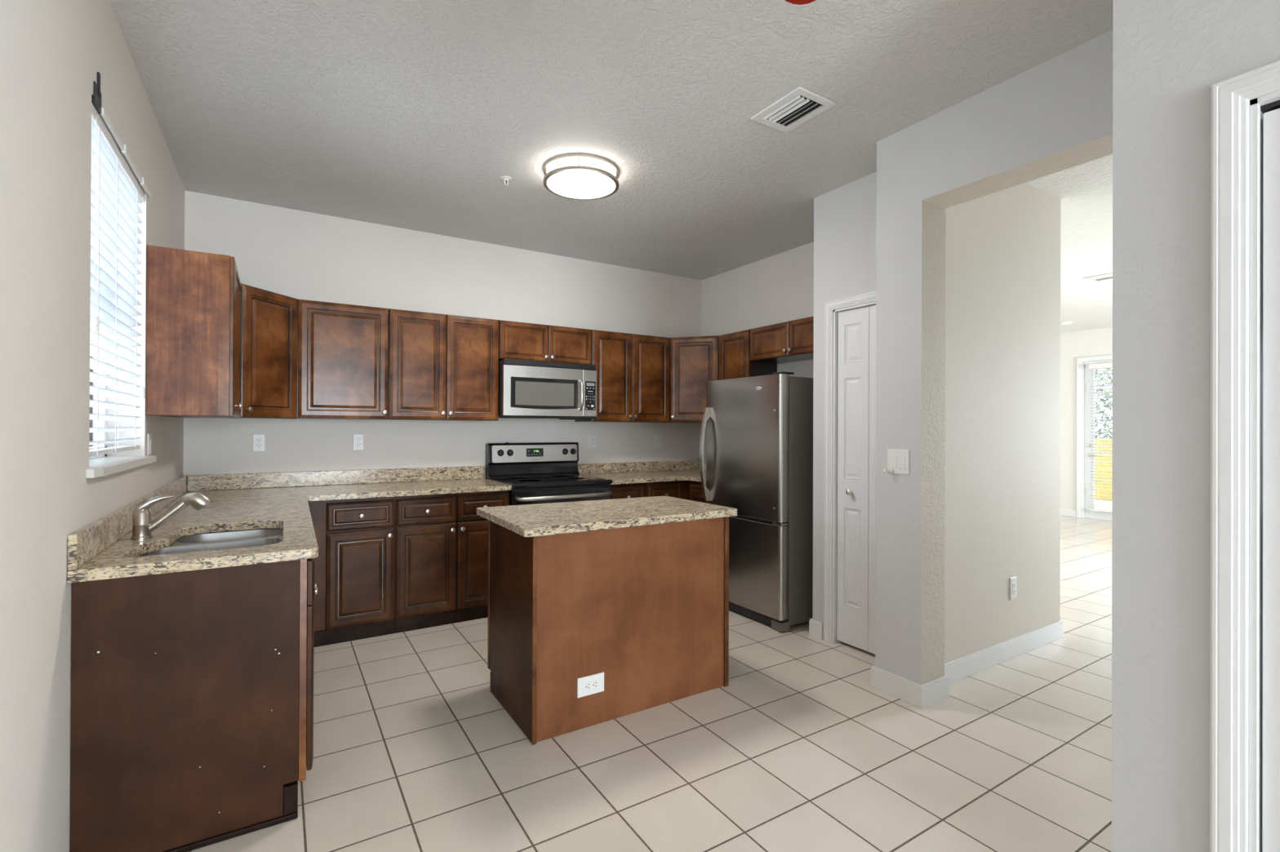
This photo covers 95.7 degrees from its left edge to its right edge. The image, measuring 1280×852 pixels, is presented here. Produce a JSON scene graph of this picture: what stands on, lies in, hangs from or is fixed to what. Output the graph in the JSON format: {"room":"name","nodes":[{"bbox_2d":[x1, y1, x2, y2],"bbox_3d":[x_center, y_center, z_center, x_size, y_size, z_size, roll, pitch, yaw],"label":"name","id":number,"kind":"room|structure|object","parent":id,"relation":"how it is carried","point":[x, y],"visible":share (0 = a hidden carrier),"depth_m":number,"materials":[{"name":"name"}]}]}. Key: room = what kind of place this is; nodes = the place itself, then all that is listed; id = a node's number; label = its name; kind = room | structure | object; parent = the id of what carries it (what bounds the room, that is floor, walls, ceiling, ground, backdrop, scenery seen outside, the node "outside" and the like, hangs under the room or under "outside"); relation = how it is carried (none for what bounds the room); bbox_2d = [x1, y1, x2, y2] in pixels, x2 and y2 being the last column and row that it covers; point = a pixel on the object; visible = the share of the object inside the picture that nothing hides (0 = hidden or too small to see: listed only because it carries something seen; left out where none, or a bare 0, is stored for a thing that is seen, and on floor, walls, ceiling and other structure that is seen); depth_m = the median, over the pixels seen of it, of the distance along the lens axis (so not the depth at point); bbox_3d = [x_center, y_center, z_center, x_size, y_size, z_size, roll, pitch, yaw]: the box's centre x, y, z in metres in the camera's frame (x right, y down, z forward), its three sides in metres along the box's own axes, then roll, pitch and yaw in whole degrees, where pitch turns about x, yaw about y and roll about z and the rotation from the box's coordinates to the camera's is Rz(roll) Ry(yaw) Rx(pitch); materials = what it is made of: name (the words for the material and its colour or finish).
{"room":"kitchen","nodes":[
{"label":"kitchen","id":0,"kind":"room"},
{"bbox_2d":[0,0,184,851],"bbox_3d":[-0.335,-0.077,-0.605,0.200,2.798,10.150,0,0,-32],"label":"wall","id":1,"kind":"structure","parent":0,"point":[52,52],"depth_m":1.51,"materials":[{"name":"paint"}]},
{"bbox_2d":[88,71,151,457],"bbox_3d":[-2.001,-0.524,2.209,0.080,1.248,0.931,0,0,-32],"label":"window blind","id":2,"kind":"object","parent":1,"relation":"attached to","point":[117,187],"visible":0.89,"depth_m":2.15,"materials":[{"name":"white plastic"}]},
{"bbox_2d":[85,355,156,478],"bbox_3d":[-2.031,-0.445,2.174,0.209,1.215,0.980,0,0,-32],"label":"window","id":3,"kind":"structure","parent":1,"relation":"in","point":[102,465],"depth_m":2.36,"materials":[{"name":"paint"}]},
{"bbox_2d":[67,475,186,570],"bbox_3d":[-2.228,0.358,2.635,0.020,0.100,2.347,0,0,-32],"label":"backsplash","id":4,"kind":"structure","parent":1,"relation":"attached to","point":[87,542],"depth_m":1.96,"materials":[{"name":"stone"}]},
{"bbox_2d":[147,433,151,455],"bbox_3d":[-2.250,0.094,2.662,0.009,0.118,0.072,0,0,-32],"label":"light switch","id":5,"kind":"object","parent":1,"relation":"attached to","point":[149,435],"visible":0.73,"depth_m":2.65,"materials":[{"name":"white plastic"}]},
{"bbox_2d":[146,244,241,417],"bbox_3d":[-2.218,-0.429,2.941,0.354,0.760,0.615,0,0,-32],"label":"upper cabinet","id":6,"kind":"object","parent":1,"relation":"attached to","point":[193,299],"visible":1,"depth_m":2.68,"materials":[{"name":"brown wood"}]},
{"bbox_2d":[176,284,297,419],"bbox_3d":[-2.434,-0.428,3.523,0.602,0.760,0.621,0,0,-32],"label":"upper cabinet","id":7,"kind":"object","parent":1,"relation":"attached to","point":[268,318],"visible":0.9,"depth_m":3.45,"materials":[{"name":"wood"}]},
{"bbox_2d":[182,190,702,479],"bbox_3d":[-1.098,-0.067,4.812,4.238,2.798,0.150,0,0,-32],"label":"wall","id":8,"kind":"structure","parent":0,"point":[299,255],"depth_m":4.36,"materials":[{"name":"paint"}]},
{"bbox_2d":[252,434,265,452],"bbox_3d":[-2.520,0.111,3.832,0.072,0.118,0.008,0,0,-32],"label":"wall outlet","id":9,"kind":"object","parent":8,"relation":"attached to","point":[258,440],"visible":1,"depth_m":3.83,"materials":[{"name":"white plastic"}]},
{"bbox_2d":[255,438,262,448],"bbox_3d":[-2.519,0.111,3.830,0.033,0.066,0.003,0,0,-32],"label":"receptacle","id":10,"kind":"object","parent":9,"relation":"attached to","point":[258,441],"depth_m":3.83,"materials":[{"name":"white plastic"}]},
{"bbox_2d":[186,466,484,491],"bbox_3d":[-2.037,0.363,4.125,1.880,0.100,0.020,0,0,-32],"label":"backsplash","id":11,"kind":"structure","parent":8,"relation":"attached to","point":[286,479],"depth_m":4.03,"materials":[{"name":"stone"}]},
{"bbox_2d":[295,299,388,420],"bbox_3d":[-2.021,-0.426,3.939,0.538,0.760,0.354,0,0,-32],"label":"upper cabinet","id":12,"kind":"object","parent":8,"relation":"attached to","point":[343,349],"visible":0.97,"depth_m":3.80,"materials":[{"name":"wood"}]},
{"bbox_2d":[352,434,364,450],"bbox_3d":[-2.015,0.115,4.146,0.072,0.118,0.008,0,0,-32],"label":"wall outlet","id":13,"kind":"object","parent":8,"relation":"attached to","point":[357,439],"visible":1,"depth_m":4.14,"materials":[{"name":"white plastic"}]},
{"bbox_2d":[355,437,360,446],"bbox_3d":[-2.014,0.115,4.145,0.033,0.066,0.003,0,0,-32],"label":"receptacle","id":14,"kind":"object","parent":13,"relation":"attached to","point":[357,439],"depth_m":4.14,"materials":[{"name":"white plastic"}]},
{"bbox_2d":[382,308,498,421],"bbox_3d":[-1.465,-0.423,4.285,0.769,0.760,0.354,0,0,-32],"label":"upper cabinet","id":15,"kind":"object","parent":8,"relation":"attached to","point":[442,366],"visible":0.95,"depth_m":4.14,"materials":[{"name":"wood"}]},
{"bbox_2d":[498,320,591,364],"bbox_3d":[-0.804,-0.652,4.697,0.780,0.294,0.354,0,0,-32],"label":"upper cabinet","id":16,"kind":"object","parent":8,"relation":"attached to","point":[517,340],"visible":0.93,"depth_m":4.56,"materials":[{"name":"wood"}]},
{"bbox_2d":[497,358,596,419],"bbox_3d":[-0.774,-0.276,4.644,0.778,0.442,0.473,0,0,-32],"label":"microwave","id":17,"kind":"object","parent":16,"relation":"attached to","point":[528,389],"visible":0.99,"depth_m":4.46,"materials":[{"name":"silver metal"}]},
{"bbox_2d":[588,435,595,448],"bbox_3d":[-0.421,0.136,5.140,0.072,0.118,0.008,0,0,-32],"label":"wall outlet","id":18,"kind":"object","parent":8,"relation":"attached to","point":[592,438],"visible":1,"depth_m":5.14,"materials":[{"name":"white plastic"}]},
{"bbox_2d":[591,437,594,444],"bbox_3d":[-0.420,0.136,5.138,0.033,0.066,0.003,0,0,-32],"label":"receptacle","id":19,"kind":"object","parent":18,"relation":"attached to","point":[592,438],"depth_m":5.14,"materials":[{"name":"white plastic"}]},
{"bbox_2d":[574,329,669,422],"bbox_3d":[-0.139,-0.415,5.112,0.785,0.760,0.354,0,0,-32],"label":"upper cabinet","id":20,"kind":"object","parent":8,"relation":"attached to","point":[633,370],"visible":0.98,"depth_m":4.97,"materials":[{"name":"wood"}]},
{"bbox_2d":[577,460,699,474],"bbox_3d":[0.027,0.379,5.412,1.387,0.090,0.020,0,0,-32],"label":"backsplash","id":21,"kind":"structure","parent":8,"relation":"attached to","point":[602,468],"depth_m":5.37,"materials":[{"name":"stone"}]},
{"bbox_2d":[654,434,661,446],"bbox_3d":[0.174,0.134,5.511,0.072,0.118,0.009,0,0,-32],"label":"wall switch","id":22,"kind":"object","parent":8,"relation":"attached to","point":[657,437],"visible":1,"depth_m":5.51,"materials":[{"name":"white plastic"}]},
{"bbox_2d":[109,0,1113,333],"bbox_3d":[4.176,-1.501,2.474,11.100,0.100,11.000,0,0,-32],"label":"ceiling","id":23,"kind":"structure","parent":0,"point":[407,114],"depth_m":2.64,"materials":[{"name":"paint"}]},
{"bbox_2d":[501,176,511,186],"bbox_3d":[-0.792,-1.446,3.433,0.064,0.042,0.064,0,0,-32],"label":"sprinkler","id":24,"kind":"object","parent":23,"relation":"attached to","point":[506,179],"visible":1,"depth_m":3.43,"materials":[{"name":"white plastic"}]},
{"bbox_2d":[543,153,618,199],"bbox_3d":[-0.337,-1.412,3.330,0.432,0.108,0.432,0,0,-32],"label":"ceiling light","id":25,"kind":"object","parent":23,"relation":"attached to","point":[575,176],"visible":1,"depth_m":3.22,"materials":[{"name":"white glass"}]},
{"bbox_2d":[751,86,835,133],"bbox_3d":[0.707,-1.457,2.687,0.240,0.012,0.303,0,0,-32],"label":"ceiling vent","id":26,"kind":"object","parent":23,"relation":"in","point":[800,105],"visible":1,"depth_m":2.67,"materials":[{"name":"white plastic"}]},
{"bbox_2d":[785,0,816,4],"bbox_3d":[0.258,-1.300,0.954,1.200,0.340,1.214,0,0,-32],"label":"fire alarm","id":27,"kind":"object","parent":23,"relation":"hanging from","point":[793,2],"visible":1,"depth_m":1.60,"materials":[{"name":"red plastic"}]},
{"bbox_2d":[1061,321,1072,324],"bbox_3d":[5.871,-1.413,7.974,0.130,0.034,0.130,0,0,-32],"label":"smoke detector","id":28,"kind":"object","parent":23,"relation":"attached to","point":[1063,322],"visible":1,"depth_m":7.94,"materials":[{"name":"white plastic"}]},
{"bbox_2d":[1083,272,1112,282],"bbox_3d":[4.512,-1.435,5.571,0.250,0.012,0.340,0,0,-32],"label":"ceiling vent","id":29,"kind":"object","parent":23,"relation":"in","point":[1108,276],"visible":0.52,"depth_m":5.61,"materials":[{"name":"white plastic"}]},
{"bbox_2d":[186,515,1111,851],"bbox_3d":[4.164,1.397,2.466,11.100,0.100,11.000,0,0,-32],"label":"floor","id":30,"kind":"structure","parent":0,"point":[414,750],"depth_m":2.32,"materials":[{"name":"tile"}]},
{"bbox_2d":[70,528,317,851],"bbox_3d":[-1.812,0.885,2.550,0.638,0.876,1.708,0,0,-32],"label":"base cabinet","id":31,"kind":"object","parent":30,"relation":"on","point":[192,691],"visible":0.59,"depth_m":1.81,"materials":[{"name":"brown wood"}]},
{"bbox_2d":[66,478,511,582],"bbox_3d":[-1.429,0.431,3.131,1.900,0.036,2.349,0,0,-32],"label":"countertop","id":32,"kind":"structure","parent":31,"relation":"on","point":[286,508],"depth_m":2.46,"materials":[{"name":"stone"}]},
{"bbox_2d":[130,491,213,539],"bbox_3d":[-1.741,0.328,2.160,0.239,0.160,0.062,0,0,-32],"label":"faucet","id":33,"kind":"object","parent":32,"relation":"on","point":[143,526],"visible":1,"depth_m":2.13,"materials":[{"name":"silver metal"}]},
{"bbox_2d":[138,528,283,556],"bbox_3d":[-1.593,0.537,2.174,0.457,0.178,0.652,0,0,-32],"label":"sink","id":34,"kind":"object","parent":32,"relation":"in","point":[258,537],"visible":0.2,"depth_m":2.31,"materials":[{"name":"metal"}]},
{"bbox_2d":[307,497,395,647],"bbox_3d":[-1.948,0.887,3.809,0.539,0.876,0.646,0,0,-32],"label":"base cabinet","id":35,"kind":"object","parent":30,"relation":"on","point":[354,566],"visible":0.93,"depth_m":3.58,"materials":[{"name":"brown wood"}]},
{"bbox_2d":[394,490,509,633],"bbox_3d":[-1.396,0.891,4.153,0.755,0.876,0.646,0,0,-32],"label":"base cabinet","id":36,"kind":"object","parent":30,"relation":"on","point":[441,578],"visible":0.8,"depth_m":3.86,"materials":[{"name":"brown wood"}]},
{"bbox_2d":[485,442,612,505],"bbox_3d":[-0.710,0.723,4.527,0.794,1.180,0.725,0,0,-32],"label":"range","id":37,"kind":"object","parent":30,"relation":"on","point":[537,473],"visible":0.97,"depth_m":4.60,"materials":[{"name":"black metal"}]},
{"bbox_2d":[493,474,604,484],"bbox_3d":[-0.717,0.412,4.540,0.744,0.003,0.505,0,0,-32],"label":"cooktop","id":38,"kind":"object","parent":37,"relation":"in","point":[506,478],"depth_m":4.54,"materials":[{"name":"black glass"}]},
{"bbox_2d":[487,516,728,745],"bbox_3d":[-0.171,0.892,2.976,1.064,0.877,0.666,0,0,-32],"label":"base cabinet","id":39,"kind":"object","parent":30,"relation":"on","point":[646,607],"visible":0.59,"depth_m":2.67,"materials":[{"name":"brown wood"}]},
{"bbox_2d":[577,671,604,697],"bbox_3d":[-0.216,1.146,2.564,0.132,0.085,0.008,0,0,-32],"label":"wall outlet","id":40,"kind":"object","parent":39,"relation":"attached to","point":[594,683],"visible":1,"depth_m":2.56,"materials":[{"name":"white plastic"}]},
{"bbox_2d":[584,680,598,690],"bbox_3d":[-0.215,1.146,2.562,0.066,0.033,0.003,0,0,-32],"label":"receptacle","id":41,"kind":"object","parent":40,"relation":"attached to","point":[589,685],"depth_m":2.56,"materials":[{"name":"white plastic"}]},
{"bbox_2d":[476,496,737,537],"bbox_3d":[-0.170,0.435,2.939,1.137,0.036,0.714,0,0,-32],"label":"countertop","id":42,"kind":"structure","parent":39,"relation":"on","point":[563,517],"depth_m":2.77,"materials":[{"name":"stone"}]},
{"bbox_2d":[609,482,646,499],"bbox_3d":[-0.244,0.897,4.872,0.358,0.876,0.646,0,0,-32],"label":"base cabinet","id":43,"kind":"object","parent":30,"relation":"on","point":[633,490],"visible":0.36,"depth_m":4.62,"materials":[{"name":"brown wood"}]},
{"bbox_2d":[646,480,688,499],"bbox_3d":[0.088,0.899,5.079,0.418,0.876,0.646,0,0,-32],"label":"base cabinet","id":44,"kind":"object","parent":30,"relation":"on","point":[677,489],"visible":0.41,"depth_m":4.83,"materials":[{"name":"brown wood"}]},
{"bbox_2d":[688,480,706,502],"bbox_3d":[0.618,0.901,5.154,0.650,0.876,1.084,0,0,-32],"label":"base cabinet","id":45,"kind":"object","parent":30,"relation":"on","point":[695,488],"visible":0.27,"depth_m":4.85,"materials":[{"name":"brown wood"}]},
{"bbox_2d":[579,469,706,484],"bbox_3d":[0.312,0.442,4.955,1.387,0.036,1.097,0,0,-32],"label":"countertop","id":46,"kind":"structure","parent":45,"relation":"on","point":[694,475],"depth_m":4.88,"materials":[{"name":"stone"}]},
{"bbox_2d":[699,371,813,632],"bbox_3d":[1.009,0.494,4.258,0.881,1.690,0.789,0,0,-32],"label":"refrigerator","id":47,"kind":"object","parent":30,"relation":"on","point":[759,429],"visible":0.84,"depth_m":3.87,"materials":[{"name":"silver metal"}]},
{"bbox_2d":[701,241,813,469],"bbox_3d":[1.212,-0.057,4.970,0.150,2.798,2.027,0,0,-32],"label":"wall","id":48,"kind":"structure","parent":0,"point":[779,288],"depth_m":5.05,"materials":[{"name":"paint"}]},
{"bbox_2d":[666,335,719,422],"bbox_3d":[0.523,-0.412,5.349,0.619,0.760,0.652,0,0,-32],"label":"upper cabinet","id":49,"kind":"object","parent":48,"relation":"attached to","point":[694,362],"visible":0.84,"depth_m":5.13,"materials":[{"name":"wood"}]},
{"bbox_2d":[719,329,777,380],"bbox_3d":[0.922,-0.411,4.987,0.326,0.760,0.382,0,0,-32],"label":"upper cabinet","id":50,"kind":"object","parent":48,"relation":"attached to","point":[735,362],"visible":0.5,"depth_m":4.86,"materials":[{"name":"wood"}]},
{"bbox_2d":[750,316,813,364],"bbox_3d":[1.251,-0.660,4.435,0.354,0.262,0.898,0,0,-32],"label":"upper cabinet","id":51,"kind":"object","parent":48,"relation":"attached to","point":[789,341],"visible":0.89,"depth_m":4.44,"materials":[{"name":"wood"}]},
{"bbox_2d":[812,172,876,639],"bbox_3d":[1.640,-0.059,3.643,0.828,2.798,0.677,0,0,-32],"label":"wall","id":52,"kind":"structure","parent":0,"point":[845,217],"depth_m":3.60,"materials":[{"name":"paint"}]},
{"bbox_2d":[808,617,822,639],"bbox_3d":[1.137,1.286,3.687,0.066,0.104,0.102,0,0,-32],"label":"baseboard","id":53,"kind":"structure","parent":52,"relation":"attached to","point":[815,628],"depth_m":3.66,"materials":[{"name":"paint"}]},
{"bbox_2d":[823,290,875,643],"bbox_3d":[1.348,0.283,3.402,0.120,2.111,0.577,0,0,-32],"label":"door frame","id":54,"kind":"structure","parent":52,"relation":"attached to","point":[832,308],"depth_m":3.58,"materials":[{"name":"paint"}]},
{"bbox_2d":[836,305,875,654],"bbox_3d":[1.360,0.303,3.390,0.125,2.030,0.472,0,0,-32],"label":"door","id":55,"kind":"structure","parent":52,"relation":"in","point":[856,328],"depth_m":3.46,"materials":[{"name":"paint"}]},
{"bbox_2d":[875,30,1112,684],"bbox_3d":[1.446,-0.058,4.143,1.632,2.798,4.279,0,0,-32],"label":"wall","id":56,"kind":"structure","parent":0,"point":[968,250],"depth_m":2.95,"materials":[{"name":"paint"}]},
{"bbox_2d":[883,448,909,475],"bbox_3d":[1.260,0.177,2.857,0.040,0.122,0.123,0,0,-32],"label":"light switch","id":57,"kind":"object","parent":56,"relation":"attached to","point":[898,460],"visible":1,"depth_m":2.86,"materials":[{"name":"white plastic"}]},
{"bbox_2d":[870,665,949,708],"bbox_3d":[1.393,1.286,2.943,0.317,0.104,0.281,0,0,-32],"label":"baseboard","id":58,"kind":"structure","parent":56,"relation":"attached to","point":[925,695],"depth_m":2.83,"materials":[{"name":"paint"}]},
{"bbox_2d":[944,620,1063,683],"bbox_3d":[1.246,1.289,4.656,1.448,0.104,3.176,0,0,-32],"label":"baseboard","id":59,"kind":"structure","parent":56,"relation":"attached to","point":[957,669],"depth_m":3.29,"materials":[{"name":"paint"}]},
{"bbox_2d":[1009,576,1016,600],"bbox_3d":[2.178,0.947,3.379,0.072,0.130,0.008,0,0,-32],"label":"wall outlet","id":60,"kind":"object","parent":56,"relation":"attached to","point":[1013,580],"visible":1,"depth_m":3.37,"materials":[{"name":"white plastic"}]},
{"bbox_2d":[1012,582,1015,594],"bbox_3d":[2.179,0.947,3.377,0.033,0.066,0.003,0,0,-32],"label":"receptacle","id":61,"kind":"object","parent":60,"relation":"attached to","point":[1013,584],"depth_m":3.37,"materials":[{"name":"white plastic"}]},
{"bbox_2d":[1060,327,1112,510],"bbox_3d":[8.852,-0.026,5.213,0.150,2.798,10.300,0,0,-32],"label":"wall","id":62,"kind":"structure","parent":0,"point":[1096,342],"depth_m":8.79,"materials":[{"name":"paint"}]},
{"bbox_2d":[1060,508,1076,517],"bbox_3d":[8.777,1.320,5.166,0.016,0.104,10.300,0,0,-32],"label":"baseboard","id":63,"kind":"structure","parent":62,"relation":"attached to","point":[1068,513],"depth_m":8.80,"materials":[{"name":"paint"}]},
{"bbox_2d":[1076,355,1112,518],"bbox_3d":[6.901,0.173,8.274,0.120,2.400,1.100,0,0,-32],"label":"door frame","id":64,"kind":"structure","parent":62,"relation":"attached to","point":[1081,362],"depth_m":8.67,"materials":[{"name":"paint"}]},
{"bbox_2d":[1084,361,1112,520],"bbox_3d":[6.887,0.218,8.269,0.099,2.310,0.933,0,0,-32],"label":"door","id":65,"kind":"structure","parent":62,"relation":"in","point":[1088,513],"depth_m":8.61,"materials":[{"name":"paint"}]},
{"bbox_2d":[1088,362,1112,512],"bbox_3d":[6.831,0.162,8.232,0.060,2.150,0.760,0,0,-32],"label":"window blind","id":66,"kind":"object","parent":62,"relation":"attached to","point":[1108,365],"visible":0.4,"depth_m":8.43,"materials":[{"name":"white plastic"}]},
{"bbox_2d":[1111,0,1279,851],"bbox_3d":[4.614,-0.056,0.048,4.310,2.798,6.021,0,0,-32],"label":"wall","id":67,"kind":"structure","parent":0,"point":[1168,55],"depth_m":1.37,"materials":[{"name":"paint"}]},
{"bbox_2d":[1209,59,1279,851],"bbox_3d":[1.599,0.284,0.883,0.120,2.098,1.044,0,0,-32],"label":"door frame","id":68,"kind":"structure","parent":67,"relation":"attached to","point":[1236,649],"depth_m":1.26,"materials":[{"name":"paint"}]},
{"bbox_2d":[1260,100,1279,851],"bbox_3d":[1.610,0.309,0.889,0.070,2.008,0.904,0,0,-32],"label":"door","id":69,"kind":"structure","parent":67,"relation":"in","point":[1271,117],"depth_m":1.24,"materials":[{"name":"paint"}]},
{"label":"outside","id":70,"kind":"structure","parent":0,"visible":0},
{"bbox_2d":[1094,453,1111,511],"bbox_3d":[17.409,1.502,19.212,29.100,0.119,35.000,0,0,-32],"label":"ground","id":71,"kind":"structure","parent":70,"point":[1095,500],"depth_m":10.28,"materials":[{"name":"white concrete"}]},
{"bbox_2d":[1091,360,1112,447],"bbox_3d":[11.596,-0.726,15.449,3.302,4.296,7.256,0,0,-32],"label":"tree","id":72,"kind":"object","parent":71,"relation":"on","point":[1095,375],"visible":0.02,"depth_m":14.57,"materials":[{"name":"green plant"}]},
{"bbox_2d":[1094,439,1112,501],"bbox_3d":[8.697,0.814,10.832,0.040,1.140,12.000,0,0,-32],"label":"fence","id":73,"kind":"object","parent":71,"relation":"on","point":[1095,442],"visible":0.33,"depth_m":10.84,"materials":[{"name":"yellow paint"}]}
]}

